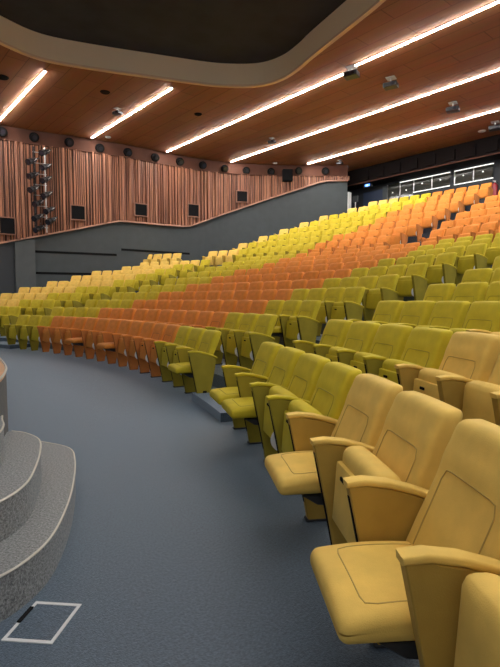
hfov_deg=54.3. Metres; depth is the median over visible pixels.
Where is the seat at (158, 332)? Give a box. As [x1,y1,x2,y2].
[133,323,168,373]
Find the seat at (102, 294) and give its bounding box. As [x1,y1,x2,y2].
[89,286,109,299]
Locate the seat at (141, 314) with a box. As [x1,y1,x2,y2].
[120,309,148,320]
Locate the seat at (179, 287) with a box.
[173,284,186,291]
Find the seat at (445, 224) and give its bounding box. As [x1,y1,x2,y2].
[432,220,454,235]
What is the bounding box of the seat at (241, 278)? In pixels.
[235,275,248,284]
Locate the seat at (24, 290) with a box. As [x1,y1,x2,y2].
[11,287,29,298]
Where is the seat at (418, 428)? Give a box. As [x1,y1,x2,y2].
[310,391,462,544]
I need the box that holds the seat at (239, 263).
[227,261,243,267]
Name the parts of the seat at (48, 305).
panel, backrest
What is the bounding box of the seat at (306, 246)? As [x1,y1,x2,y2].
[296,244,313,255]
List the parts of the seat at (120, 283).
backrest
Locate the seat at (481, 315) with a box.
[429,301,499,333]
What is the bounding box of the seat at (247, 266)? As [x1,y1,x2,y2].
[233,264,249,274]
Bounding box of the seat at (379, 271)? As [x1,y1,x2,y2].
[358,266,386,281]
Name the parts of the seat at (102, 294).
backrest, panel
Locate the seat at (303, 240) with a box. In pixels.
[293,238,309,249]
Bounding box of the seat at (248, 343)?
[233,314,277,368]
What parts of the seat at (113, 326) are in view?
panel, backrest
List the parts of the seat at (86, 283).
backrest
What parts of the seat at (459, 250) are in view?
backrest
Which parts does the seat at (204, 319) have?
backrest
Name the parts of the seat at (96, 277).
backrest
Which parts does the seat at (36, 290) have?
backrest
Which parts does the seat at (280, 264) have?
backrest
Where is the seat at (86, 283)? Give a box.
[75,280,90,290]
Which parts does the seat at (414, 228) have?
backrest, panel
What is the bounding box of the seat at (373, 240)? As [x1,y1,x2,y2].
[356,237,376,251]
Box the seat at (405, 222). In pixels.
[389,220,407,233]
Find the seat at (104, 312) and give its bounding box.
[87,308,111,318]
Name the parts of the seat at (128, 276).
backrest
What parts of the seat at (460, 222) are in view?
backrest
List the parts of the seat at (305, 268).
backrest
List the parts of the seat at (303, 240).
backrest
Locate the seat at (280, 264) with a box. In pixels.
[271,262,287,273]
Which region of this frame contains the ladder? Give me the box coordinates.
[32,146,47,232]
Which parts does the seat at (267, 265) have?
backrest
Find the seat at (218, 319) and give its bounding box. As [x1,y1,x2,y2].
[192,312,228,328]
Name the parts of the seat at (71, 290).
backrest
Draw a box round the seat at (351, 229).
[339,227,356,239]
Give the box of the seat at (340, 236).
[326,234,343,246]
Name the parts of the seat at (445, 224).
backrest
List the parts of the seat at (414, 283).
panel, backrest, panel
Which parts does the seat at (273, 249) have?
backrest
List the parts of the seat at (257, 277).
backrest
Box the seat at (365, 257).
[358,255,372,267]
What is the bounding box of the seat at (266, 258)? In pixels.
[261,256,271,260]
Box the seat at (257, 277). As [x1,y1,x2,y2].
[248,274,261,288]
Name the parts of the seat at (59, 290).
backrest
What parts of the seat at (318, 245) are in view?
backrest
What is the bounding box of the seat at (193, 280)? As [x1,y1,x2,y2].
[186,277,199,286]
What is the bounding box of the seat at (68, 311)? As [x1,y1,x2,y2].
[62,307,75,316]
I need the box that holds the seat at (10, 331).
[3,315,30,344]
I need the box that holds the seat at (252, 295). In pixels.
[246,290,262,300]
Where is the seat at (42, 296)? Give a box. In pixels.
[31,293,47,301]
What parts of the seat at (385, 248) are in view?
backrest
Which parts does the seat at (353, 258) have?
backrest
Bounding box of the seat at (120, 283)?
[108,280,123,299]
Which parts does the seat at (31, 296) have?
backrest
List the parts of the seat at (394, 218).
backrest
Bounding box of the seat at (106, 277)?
[101,275,113,285]
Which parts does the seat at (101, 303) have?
backrest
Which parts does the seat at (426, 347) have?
panel, armrest, backrest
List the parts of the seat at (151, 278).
backrest, panel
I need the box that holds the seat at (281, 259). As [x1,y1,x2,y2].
[274,258,289,266]
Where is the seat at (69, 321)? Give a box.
[48,316,76,353]
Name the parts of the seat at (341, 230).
backrest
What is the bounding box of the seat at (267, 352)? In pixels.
[209,342,283,429]
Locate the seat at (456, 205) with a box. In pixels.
[445,196,463,212]
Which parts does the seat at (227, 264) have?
backrest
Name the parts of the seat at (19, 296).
backrest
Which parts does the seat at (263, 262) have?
backrest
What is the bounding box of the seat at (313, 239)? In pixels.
[304,237,320,247]
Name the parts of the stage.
edge trim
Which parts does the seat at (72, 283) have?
backrest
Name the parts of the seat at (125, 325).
panel, backrest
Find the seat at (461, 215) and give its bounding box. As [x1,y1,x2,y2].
[447,212,469,226]
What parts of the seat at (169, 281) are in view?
backrest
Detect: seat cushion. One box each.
[65,338,82,342]
[96,342,114,348]
[168,362,191,373]
[209,387,239,404]
[221,397,255,418]
[228,329,243,354]
[244,331,257,358]
[265,451,320,494]
[269,386,297,397]
[272,326,281,332]
[288,316,296,339]
[288,399,321,414]
[310,541,414,643]
[328,347,354,355]
[333,302,343,306]
[342,446,400,480]
[353,352,382,362]
[368,289,380,309]
[382,359,419,371]
[398,276,411,295]
[418,368,463,383]
[428,265,441,283]
[449,328,468,333]
[459,255,473,273]
[476,231,488,234]
[486,247,499,264]
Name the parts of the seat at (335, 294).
panel, backrest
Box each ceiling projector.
[112,107,122,115]
[268,137,275,143]
[343,64,359,80]
[383,75,398,90]
[446,101,459,113]
[488,120,499,131]
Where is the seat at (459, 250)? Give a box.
[433,246,464,264]
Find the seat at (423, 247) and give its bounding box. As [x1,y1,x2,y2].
[406,245,433,256]
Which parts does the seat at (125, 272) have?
backrest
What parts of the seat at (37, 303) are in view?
backrest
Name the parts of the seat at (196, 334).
panel, backrest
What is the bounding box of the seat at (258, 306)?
[244,300,267,313]
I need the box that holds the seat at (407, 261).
[386,256,414,273]
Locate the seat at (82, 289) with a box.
[69,286,86,299]
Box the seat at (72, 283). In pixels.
[63,281,79,292]
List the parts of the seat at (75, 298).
backrest, panel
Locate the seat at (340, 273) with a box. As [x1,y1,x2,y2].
[324,269,350,280]
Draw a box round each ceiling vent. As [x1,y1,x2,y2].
[0,74,8,79]
[100,90,109,94]
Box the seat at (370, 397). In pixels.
[265,373,402,521]
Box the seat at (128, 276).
[123,274,135,285]
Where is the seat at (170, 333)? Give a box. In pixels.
[143,324,180,377]
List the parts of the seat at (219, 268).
backrest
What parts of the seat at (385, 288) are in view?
panel, backrest, panel, armrest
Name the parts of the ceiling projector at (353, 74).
ceiling plate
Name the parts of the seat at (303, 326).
panel, panel, armrest, backrest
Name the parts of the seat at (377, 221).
backrest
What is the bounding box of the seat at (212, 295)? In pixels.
[206,291,220,299]
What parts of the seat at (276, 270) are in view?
backrest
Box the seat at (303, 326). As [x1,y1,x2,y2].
[279,300,320,347]
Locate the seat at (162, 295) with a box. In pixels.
[157,292,170,299]
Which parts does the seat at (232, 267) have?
backrest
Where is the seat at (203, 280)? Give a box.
[198,277,211,286]
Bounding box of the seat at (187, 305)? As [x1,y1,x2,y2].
[174,300,196,310]
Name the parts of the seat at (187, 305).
backrest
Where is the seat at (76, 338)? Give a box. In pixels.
[65,318,98,356]
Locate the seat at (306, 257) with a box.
[299,256,314,267]
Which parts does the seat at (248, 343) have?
panel, panel, armrest, backrest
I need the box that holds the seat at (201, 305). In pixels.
[194,300,209,310]
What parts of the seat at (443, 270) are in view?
backrest, panel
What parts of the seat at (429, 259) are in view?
backrest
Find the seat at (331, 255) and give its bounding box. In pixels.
[327,254,340,263]
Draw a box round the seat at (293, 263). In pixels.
[284,261,300,272]
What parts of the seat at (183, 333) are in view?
panel, backrest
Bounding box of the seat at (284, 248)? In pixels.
[274,246,291,257]
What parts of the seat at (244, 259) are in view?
backrest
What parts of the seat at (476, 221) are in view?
backrest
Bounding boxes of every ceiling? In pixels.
[0,0,345,63]
[0,0,499,170]
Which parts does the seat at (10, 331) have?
panel, backrest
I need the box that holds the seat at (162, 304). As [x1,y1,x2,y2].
[156,300,170,309]
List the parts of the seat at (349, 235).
backrest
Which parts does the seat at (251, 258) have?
backrest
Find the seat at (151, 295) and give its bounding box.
[146,292,158,299]
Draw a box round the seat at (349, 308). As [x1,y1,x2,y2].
[324,287,364,321]
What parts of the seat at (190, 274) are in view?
backrest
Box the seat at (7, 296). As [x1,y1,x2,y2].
[0,293,11,299]
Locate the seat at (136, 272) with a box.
[133,270,143,277]
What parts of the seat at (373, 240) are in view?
backrest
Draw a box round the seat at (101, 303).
[88,300,109,308]
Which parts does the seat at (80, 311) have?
backrest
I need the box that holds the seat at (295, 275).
[277,272,303,285]
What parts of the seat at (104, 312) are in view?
backrest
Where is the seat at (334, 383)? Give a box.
[266,362,361,452]
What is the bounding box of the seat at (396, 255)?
[390,252,406,264]
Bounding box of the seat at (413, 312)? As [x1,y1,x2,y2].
[372,301,434,324]
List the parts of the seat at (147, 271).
backrest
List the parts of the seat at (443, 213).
backrest, panel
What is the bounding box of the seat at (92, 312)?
[86,308,99,317]
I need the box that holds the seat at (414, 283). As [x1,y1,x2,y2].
[395,263,427,300]
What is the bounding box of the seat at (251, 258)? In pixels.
[243,256,259,264]
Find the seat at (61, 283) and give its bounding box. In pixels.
[52,281,68,291]
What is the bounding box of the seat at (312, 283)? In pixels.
[306,279,323,288]
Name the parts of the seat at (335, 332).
panel, armrest, backrest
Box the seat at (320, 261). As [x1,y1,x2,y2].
[313,259,327,269]
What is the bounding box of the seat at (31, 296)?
[18,293,35,305]
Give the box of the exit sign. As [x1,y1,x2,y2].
[363,183,372,187]
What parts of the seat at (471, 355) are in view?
panel, armrest, backrest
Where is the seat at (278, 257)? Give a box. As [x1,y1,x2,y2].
[266,255,282,262]
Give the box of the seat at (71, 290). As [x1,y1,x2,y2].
[58,287,75,297]
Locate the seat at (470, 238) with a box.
[456,236,472,244]
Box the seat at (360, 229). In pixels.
[351,225,368,237]
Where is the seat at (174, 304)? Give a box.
[168,300,183,309]
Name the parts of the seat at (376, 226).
backrest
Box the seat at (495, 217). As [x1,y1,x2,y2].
[480,213,499,229]
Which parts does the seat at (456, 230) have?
backrest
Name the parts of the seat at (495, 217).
backrest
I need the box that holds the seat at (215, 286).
[208,283,223,292]
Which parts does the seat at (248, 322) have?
panel, backrest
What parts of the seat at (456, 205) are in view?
backrest, panel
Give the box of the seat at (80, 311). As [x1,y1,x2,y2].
[65,307,87,316]
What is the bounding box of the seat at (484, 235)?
[475,234,492,241]
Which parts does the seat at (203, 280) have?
backrest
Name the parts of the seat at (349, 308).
panel, backrest, panel, armrest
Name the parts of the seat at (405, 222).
backrest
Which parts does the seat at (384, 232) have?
backrest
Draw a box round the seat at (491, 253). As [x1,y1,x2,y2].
[485,237,499,267]
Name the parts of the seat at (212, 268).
backrest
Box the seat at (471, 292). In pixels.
[435,282,487,303]
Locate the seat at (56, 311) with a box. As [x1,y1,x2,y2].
[50,307,63,315]
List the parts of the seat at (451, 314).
armrest, backrest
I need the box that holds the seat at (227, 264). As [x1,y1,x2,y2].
[215,262,232,270]
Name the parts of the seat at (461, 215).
backrest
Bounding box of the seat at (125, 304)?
[112,300,133,308]
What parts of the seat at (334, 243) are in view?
backrest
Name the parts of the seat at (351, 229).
backrest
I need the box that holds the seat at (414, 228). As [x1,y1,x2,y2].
[402,218,422,241]
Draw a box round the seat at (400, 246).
[384,244,403,253]
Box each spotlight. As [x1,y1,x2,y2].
[0,127,6,136]
[25,158,37,164]
[26,171,38,178]
[27,185,39,192]
[29,132,38,141]
[31,213,43,221]
[32,199,44,206]
[33,224,44,232]
[39,149,50,155]
[39,163,51,170]
[40,176,51,183]
[40,191,52,198]
[43,206,55,214]
[45,216,56,224]
[64,137,73,146]
[95,143,104,151]
[123,148,131,156]
[151,153,159,161]
[176,157,183,165]
[199,161,206,168]
[221,165,228,171]
[242,167,249,173]
[267,168,274,174]
[295,167,301,174]
[322,167,328,174]
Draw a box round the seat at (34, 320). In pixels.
[14,315,41,349]
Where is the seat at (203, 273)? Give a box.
[198,271,209,280]
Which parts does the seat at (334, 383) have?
panel, armrest, backrest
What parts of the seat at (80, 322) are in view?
panel, backrest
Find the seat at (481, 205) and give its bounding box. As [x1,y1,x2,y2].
[463,203,484,217]
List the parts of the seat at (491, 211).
backrest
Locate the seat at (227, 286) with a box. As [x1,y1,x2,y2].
[222,283,236,290]
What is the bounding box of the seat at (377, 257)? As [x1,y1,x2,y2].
[374,253,389,266]
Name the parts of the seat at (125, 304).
backrest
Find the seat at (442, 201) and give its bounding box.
[432,198,449,209]
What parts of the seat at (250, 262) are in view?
backrest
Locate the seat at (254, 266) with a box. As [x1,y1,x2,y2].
[245,264,262,274]
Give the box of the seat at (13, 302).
[7,299,19,306]
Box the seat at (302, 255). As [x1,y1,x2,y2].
[296,253,306,258]
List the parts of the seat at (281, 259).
backrest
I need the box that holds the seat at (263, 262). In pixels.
[250,260,265,268]
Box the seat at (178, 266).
[173,264,182,279]
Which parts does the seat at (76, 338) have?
panel, backrest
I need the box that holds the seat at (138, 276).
[134,274,145,290]
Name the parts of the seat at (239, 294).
backrest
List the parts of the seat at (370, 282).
backrest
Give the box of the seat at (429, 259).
[404,254,434,296]
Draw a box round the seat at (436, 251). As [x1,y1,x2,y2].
[413,248,444,263]
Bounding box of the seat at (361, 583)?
[310,419,499,659]
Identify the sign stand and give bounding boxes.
[353,196,357,207]
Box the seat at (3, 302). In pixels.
[0,299,6,305]
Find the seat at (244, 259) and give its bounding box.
[232,257,248,264]
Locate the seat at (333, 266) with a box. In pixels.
[318,263,343,276]
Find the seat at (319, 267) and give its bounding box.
[303,264,328,276]
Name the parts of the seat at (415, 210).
backrest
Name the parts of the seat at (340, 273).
backrest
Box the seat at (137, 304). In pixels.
[132,300,145,308]
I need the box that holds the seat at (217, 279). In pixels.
[211,276,223,284]
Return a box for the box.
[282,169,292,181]
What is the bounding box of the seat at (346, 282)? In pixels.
[339,277,358,287]
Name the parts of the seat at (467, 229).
backrest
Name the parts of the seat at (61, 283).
backrest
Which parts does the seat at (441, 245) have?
backrest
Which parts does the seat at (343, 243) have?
backrest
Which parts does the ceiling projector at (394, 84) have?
ceiling plate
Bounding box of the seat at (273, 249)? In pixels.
[263,247,279,258]
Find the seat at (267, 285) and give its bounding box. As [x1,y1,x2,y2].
[262,281,277,289]
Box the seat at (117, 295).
[109,292,123,302]
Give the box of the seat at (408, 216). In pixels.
[393,214,410,227]
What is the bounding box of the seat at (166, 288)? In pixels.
[162,285,174,292]
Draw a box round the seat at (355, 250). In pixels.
[341,248,359,256]
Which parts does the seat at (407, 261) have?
backrest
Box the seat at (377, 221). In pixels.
[369,218,385,230]
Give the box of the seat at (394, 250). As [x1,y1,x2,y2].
[385,248,399,257]
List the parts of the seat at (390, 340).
panel, armrest, backrest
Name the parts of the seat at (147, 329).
panel, backrest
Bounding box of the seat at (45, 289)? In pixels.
[35,287,52,296]
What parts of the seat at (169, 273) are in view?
backrest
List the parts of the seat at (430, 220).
backrest, panel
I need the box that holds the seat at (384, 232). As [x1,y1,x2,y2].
[373,228,393,243]
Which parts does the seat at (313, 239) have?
backrest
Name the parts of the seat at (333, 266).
backrest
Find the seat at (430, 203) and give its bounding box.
[421,200,437,211]
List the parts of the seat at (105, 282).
backrest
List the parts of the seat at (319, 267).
backrest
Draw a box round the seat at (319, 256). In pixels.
[313,255,327,264]
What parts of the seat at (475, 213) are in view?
backrest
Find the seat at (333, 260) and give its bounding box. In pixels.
[327,258,342,269]
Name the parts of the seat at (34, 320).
panel, backrest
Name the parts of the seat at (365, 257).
backrest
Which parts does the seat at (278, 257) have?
backrest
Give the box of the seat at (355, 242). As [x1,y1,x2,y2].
[344,239,363,252]
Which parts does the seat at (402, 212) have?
backrest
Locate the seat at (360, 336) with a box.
[313,321,380,361]
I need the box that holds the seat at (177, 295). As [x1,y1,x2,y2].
[158,291,183,300]
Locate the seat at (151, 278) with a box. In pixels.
[138,273,157,286]
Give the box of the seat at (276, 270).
[262,267,284,280]
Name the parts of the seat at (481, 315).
armrest, backrest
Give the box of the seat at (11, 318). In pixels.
[0,306,20,335]
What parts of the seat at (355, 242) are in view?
backrest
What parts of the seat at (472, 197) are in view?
backrest, panel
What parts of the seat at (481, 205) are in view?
backrest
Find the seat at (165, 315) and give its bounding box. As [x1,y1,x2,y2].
[144,309,173,322]
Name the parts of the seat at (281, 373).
panel, armrest, backrest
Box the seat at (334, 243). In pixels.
[319,241,337,254]
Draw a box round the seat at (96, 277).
[90,275,102,285]
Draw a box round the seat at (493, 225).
[470,222,497,242]
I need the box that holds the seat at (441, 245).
[425,243,451,254]
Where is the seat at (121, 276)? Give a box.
[112,274,124,285]
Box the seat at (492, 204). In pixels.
[478,201,499,214]
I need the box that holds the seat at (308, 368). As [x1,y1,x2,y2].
[249,353,330,461]
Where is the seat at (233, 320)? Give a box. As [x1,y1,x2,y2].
[205,312,243,364]
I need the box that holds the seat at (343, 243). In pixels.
[331,240,350,253]
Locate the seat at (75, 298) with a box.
[60,293,81,308]
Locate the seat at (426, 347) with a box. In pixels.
[362,327,452,383]
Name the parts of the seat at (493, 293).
backrest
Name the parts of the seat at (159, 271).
backrest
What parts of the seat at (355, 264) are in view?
backrest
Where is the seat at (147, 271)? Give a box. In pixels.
[144,269,153,279]
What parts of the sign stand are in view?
sign plate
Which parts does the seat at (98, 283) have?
backrest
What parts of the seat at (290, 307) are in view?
panel, backrest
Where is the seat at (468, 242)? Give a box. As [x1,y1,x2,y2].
[444,240,470,252]
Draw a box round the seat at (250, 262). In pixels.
[238,260,254,268]
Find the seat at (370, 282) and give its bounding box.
[345,276,378,304]
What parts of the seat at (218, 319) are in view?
backrest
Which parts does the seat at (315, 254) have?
backrest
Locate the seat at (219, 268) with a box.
[209,266,226,275]
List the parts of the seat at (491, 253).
backrest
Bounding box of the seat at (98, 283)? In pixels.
[86,280,101,291]
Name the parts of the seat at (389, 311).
backrest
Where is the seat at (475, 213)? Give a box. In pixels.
[463,209,485,224]
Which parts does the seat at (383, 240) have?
backrest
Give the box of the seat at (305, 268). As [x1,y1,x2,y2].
[289,265,313,279]
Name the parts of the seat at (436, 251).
backrest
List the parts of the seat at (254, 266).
backrest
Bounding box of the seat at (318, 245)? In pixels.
[307,242,325,253]
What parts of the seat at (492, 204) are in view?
backrest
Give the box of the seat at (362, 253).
[356,251,369,260]
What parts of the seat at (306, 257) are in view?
backrest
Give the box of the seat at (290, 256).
[284,254,294,259]
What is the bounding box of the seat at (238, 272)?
[224,269,245,281]
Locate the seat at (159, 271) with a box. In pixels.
[155,269,164,284]
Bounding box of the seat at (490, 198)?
[477,195,498,208]
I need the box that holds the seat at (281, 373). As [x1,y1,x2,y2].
[221,347,304,443]
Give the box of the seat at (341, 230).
[327,228,344,240]
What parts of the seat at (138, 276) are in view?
backrest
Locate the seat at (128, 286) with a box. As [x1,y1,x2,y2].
[115,279,134,293]
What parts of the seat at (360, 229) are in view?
backrest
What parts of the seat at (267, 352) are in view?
panel, armrest, backrest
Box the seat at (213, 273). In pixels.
[209,271,221,283]
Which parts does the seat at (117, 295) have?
backrest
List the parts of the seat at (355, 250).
backrest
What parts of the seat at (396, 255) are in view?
backrest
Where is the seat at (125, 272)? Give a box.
[123,270,132,278]
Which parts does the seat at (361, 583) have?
panel, armrest, backrest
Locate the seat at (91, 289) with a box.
[80,286,97,306]
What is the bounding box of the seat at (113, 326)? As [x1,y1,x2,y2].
[90,319,121,360]
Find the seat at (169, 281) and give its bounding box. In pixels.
[162,278,175,288]
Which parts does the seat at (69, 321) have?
panel, backrest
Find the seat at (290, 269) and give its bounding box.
[275,266,298,279]
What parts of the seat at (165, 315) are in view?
backrest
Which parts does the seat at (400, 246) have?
backrest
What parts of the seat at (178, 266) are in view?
backrest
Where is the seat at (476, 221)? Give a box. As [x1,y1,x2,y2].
[463,215,488,231]
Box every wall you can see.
[0,141,346,292]
[347,159,499,211]
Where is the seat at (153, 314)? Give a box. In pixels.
[132,309,160,321]
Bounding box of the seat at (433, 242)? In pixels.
[421,240,436,248]
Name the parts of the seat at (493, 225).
panel, backrest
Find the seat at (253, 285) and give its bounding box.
[248,282,263,291]
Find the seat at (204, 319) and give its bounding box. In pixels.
[179,311,213,326]
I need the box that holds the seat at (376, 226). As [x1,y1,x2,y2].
[363,224,381,236]
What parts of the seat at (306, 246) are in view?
backrest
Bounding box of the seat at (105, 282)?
[97,280,112,292]
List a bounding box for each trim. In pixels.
[0,0,376,84]
[0,125,347,174]
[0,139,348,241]
[0,180,347,243]
[0,246,14,295]
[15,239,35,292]
[35,250,116,255]
[36,272,91,274]
[121,248,189,254]
[347,134,499,190]
[347,152,499,186]
[347,192,350,211]
[382,186,386,199]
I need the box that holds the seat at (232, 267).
[221,265,238,275]
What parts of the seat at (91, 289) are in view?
backrest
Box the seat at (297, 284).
[291,280,307,289]
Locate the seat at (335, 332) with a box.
[292,319,352,353]
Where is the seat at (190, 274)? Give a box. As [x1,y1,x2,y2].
[186,272,197,282]
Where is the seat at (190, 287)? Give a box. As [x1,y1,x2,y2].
[185,284,198,291]
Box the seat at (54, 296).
[42,293,58,304]
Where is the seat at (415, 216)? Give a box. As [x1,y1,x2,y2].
[405,212,423,225]
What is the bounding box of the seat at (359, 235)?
[349,231,367,245]
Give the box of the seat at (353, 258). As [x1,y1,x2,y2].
[343,256,357,268]
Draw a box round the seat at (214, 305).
[207,300,223,311]
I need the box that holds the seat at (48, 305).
[31,299,54,315]
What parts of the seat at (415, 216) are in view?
backrest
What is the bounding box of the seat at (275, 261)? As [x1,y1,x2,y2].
[262,259,277,267]
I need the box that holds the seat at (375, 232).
[361,230,380,244]
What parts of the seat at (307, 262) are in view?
backrest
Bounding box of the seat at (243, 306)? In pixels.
[234,300,252,312]
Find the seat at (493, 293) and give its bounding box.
[462,281,499,326]
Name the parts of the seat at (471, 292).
backrest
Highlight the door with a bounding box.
[363,189,382,205]
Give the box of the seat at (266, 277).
[261,274,275,283]
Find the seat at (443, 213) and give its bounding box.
[431,203,450,220]
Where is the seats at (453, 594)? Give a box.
[91,183,499,666]
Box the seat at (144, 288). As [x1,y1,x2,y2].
[139,285,150,291]
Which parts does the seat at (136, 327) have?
panel, backrest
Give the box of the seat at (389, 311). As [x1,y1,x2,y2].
[350,300,404,322]
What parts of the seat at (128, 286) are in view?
backrest, panel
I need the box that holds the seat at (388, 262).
[367,258,394,275]
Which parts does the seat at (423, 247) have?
backrest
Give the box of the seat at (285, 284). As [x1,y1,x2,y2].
[276,280,291,289]
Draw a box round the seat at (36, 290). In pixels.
[23,287,41,297]
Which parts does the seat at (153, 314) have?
backrest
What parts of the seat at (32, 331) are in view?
panel, backrest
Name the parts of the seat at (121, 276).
backrest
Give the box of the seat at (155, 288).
[150,285,162,292]
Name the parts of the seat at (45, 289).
backrest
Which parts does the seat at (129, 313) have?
backrest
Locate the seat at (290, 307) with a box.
[271,300,302,343]
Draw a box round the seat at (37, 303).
[21,299,42,314]
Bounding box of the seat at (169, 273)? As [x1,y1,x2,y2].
[157,268,175,285]
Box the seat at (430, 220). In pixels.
[418,210,437,233]
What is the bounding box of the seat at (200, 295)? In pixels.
[194,291,207,299]
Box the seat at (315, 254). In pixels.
[301,252,319,262]
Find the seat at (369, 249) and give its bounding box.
[355,247,373,255]
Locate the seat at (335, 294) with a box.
[316,287,344,336]
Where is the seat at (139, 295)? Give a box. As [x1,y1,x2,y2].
[134,292,147,299]
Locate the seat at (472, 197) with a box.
[461,189,479,210]
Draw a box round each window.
[387,183,398,202]
[399,179,412,199]
[413,176,431,192]
[431,172,449,188]
[454,167,472,184]
[473,163,493,181]
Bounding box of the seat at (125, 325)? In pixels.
[96,320,132,363]
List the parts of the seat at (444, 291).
backrest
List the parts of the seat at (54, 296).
backrest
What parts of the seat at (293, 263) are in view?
backrest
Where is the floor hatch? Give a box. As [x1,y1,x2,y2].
[1,601,81,644]
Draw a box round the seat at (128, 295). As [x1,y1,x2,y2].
[123,292,135,299]
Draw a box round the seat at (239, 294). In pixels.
[223,290,247,300]
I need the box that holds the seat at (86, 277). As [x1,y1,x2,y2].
[79,275,91,285]
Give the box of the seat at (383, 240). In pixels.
[369,236,390,249]
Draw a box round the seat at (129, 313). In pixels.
[110,308,136,319]
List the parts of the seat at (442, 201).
backrest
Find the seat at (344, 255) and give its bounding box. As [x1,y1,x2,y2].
[341,252,354,262]
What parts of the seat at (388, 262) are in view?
backrest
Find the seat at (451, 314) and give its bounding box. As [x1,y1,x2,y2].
[398,301,469,328]
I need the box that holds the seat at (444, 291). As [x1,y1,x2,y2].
[404,283,455,301]
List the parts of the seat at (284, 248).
backrest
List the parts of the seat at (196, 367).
panel, armrest, panel, armrest, backrest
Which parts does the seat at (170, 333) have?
panel, backrest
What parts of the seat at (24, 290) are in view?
backrest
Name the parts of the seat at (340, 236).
backrest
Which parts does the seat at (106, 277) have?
backrest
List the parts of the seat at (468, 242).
backrest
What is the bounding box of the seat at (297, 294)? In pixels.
[290,289,309,300]
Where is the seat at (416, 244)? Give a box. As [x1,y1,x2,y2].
[405,242,419,249]
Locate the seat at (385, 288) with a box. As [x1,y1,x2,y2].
[362,274,398,320]
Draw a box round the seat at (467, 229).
[453,225,478,241]
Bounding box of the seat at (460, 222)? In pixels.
[447,218,471,233]
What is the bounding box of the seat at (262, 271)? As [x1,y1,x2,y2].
[249,268,271,279]
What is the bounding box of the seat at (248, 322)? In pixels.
[219,313,259,364]
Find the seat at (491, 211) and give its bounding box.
[478,207,499,222]
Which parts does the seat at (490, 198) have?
backrest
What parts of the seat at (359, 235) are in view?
backrest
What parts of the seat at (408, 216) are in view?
backrest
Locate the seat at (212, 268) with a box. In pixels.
[197,266,215,276]
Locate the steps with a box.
[0,415,75,621]
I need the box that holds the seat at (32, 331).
[26,316,53,350]
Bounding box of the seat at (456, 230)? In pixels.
[436,227,461,243]
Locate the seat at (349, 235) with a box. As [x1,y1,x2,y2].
[337,233,355,245]
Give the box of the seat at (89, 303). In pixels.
[76,300,97,308]
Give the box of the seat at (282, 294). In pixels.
[275,289,292,300]
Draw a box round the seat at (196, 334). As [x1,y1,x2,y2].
[165,328,206,387]
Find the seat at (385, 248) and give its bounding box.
[369,246,388,254]
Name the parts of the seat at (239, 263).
backrest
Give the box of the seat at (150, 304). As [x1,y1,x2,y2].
[144,300,157,309]
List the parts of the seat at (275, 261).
backrest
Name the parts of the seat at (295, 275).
backrest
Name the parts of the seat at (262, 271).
backrest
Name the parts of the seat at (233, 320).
panel, backrest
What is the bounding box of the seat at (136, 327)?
[112,321,144,366]
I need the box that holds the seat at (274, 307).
[260,300,284,316]
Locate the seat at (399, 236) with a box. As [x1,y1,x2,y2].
[386,227,407,246]
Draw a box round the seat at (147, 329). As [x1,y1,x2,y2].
[122,322,155,369]
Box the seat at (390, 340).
[335,324,412,373]
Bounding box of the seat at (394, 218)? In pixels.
[380,216,397,228]
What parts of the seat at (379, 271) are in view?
backrest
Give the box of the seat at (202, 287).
[197,284,210,291]
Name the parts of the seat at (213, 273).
backrest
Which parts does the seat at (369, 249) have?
backrest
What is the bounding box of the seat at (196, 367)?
[168,330,220,393]
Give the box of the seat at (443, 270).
[425,252,456,289]
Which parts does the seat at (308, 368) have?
panel, armrest, backrest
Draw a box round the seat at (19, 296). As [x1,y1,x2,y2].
[6,293,23,305]
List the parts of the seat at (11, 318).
panel, panel, backrest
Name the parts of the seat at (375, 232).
backrest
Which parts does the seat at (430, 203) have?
backrest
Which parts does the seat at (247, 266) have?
backrest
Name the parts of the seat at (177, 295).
backrest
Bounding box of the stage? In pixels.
[0,358,7,435]
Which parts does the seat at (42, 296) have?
backrest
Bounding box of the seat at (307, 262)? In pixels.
[298,260,313,271]
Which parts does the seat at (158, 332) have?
panel, backrest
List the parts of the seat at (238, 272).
backrest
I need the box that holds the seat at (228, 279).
[223,276,235,285]
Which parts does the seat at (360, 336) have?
panel, armrest, backrest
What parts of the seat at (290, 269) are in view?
backrest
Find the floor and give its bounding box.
[0,205,491,666]
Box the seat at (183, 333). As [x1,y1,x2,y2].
[154,326,193,381]
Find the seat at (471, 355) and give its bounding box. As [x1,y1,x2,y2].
[394,332,499,399]
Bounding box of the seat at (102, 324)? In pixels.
[80,318,110,358]
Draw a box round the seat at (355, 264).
[333,261,359,277]
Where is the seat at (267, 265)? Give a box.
[258,263,274,273]
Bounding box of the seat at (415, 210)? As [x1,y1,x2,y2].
[405,207,422,219]
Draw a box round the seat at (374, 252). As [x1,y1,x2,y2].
[370,250,384,259]
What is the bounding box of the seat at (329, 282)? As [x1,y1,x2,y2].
[322,278,340,288]
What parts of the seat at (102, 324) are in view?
panel, backrest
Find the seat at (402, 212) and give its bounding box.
[393,209,409,220]
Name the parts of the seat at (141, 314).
backrest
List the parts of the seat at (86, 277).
backrest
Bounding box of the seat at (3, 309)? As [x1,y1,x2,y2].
[0,306,8,314]
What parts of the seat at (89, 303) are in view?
backrest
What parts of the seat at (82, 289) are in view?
backrest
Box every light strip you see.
[0,70,46,119]
[91,87,172,137]
[166,70,348,151]
[231,68,499,161]
[307,108,499,163]
[354,0,499,65]
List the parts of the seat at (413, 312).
backrest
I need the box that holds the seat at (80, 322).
[58,317,87,354]
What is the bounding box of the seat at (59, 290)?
[46,287,63,299]
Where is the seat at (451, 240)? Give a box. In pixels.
[438,238,454,246]
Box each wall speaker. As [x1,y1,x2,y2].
[0,216,15,234]
[70,204,85,220]
[133,202,147,216]
[187,203,199,217]
[236,190,247,202]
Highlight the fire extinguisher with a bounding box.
[492,180,498,195]

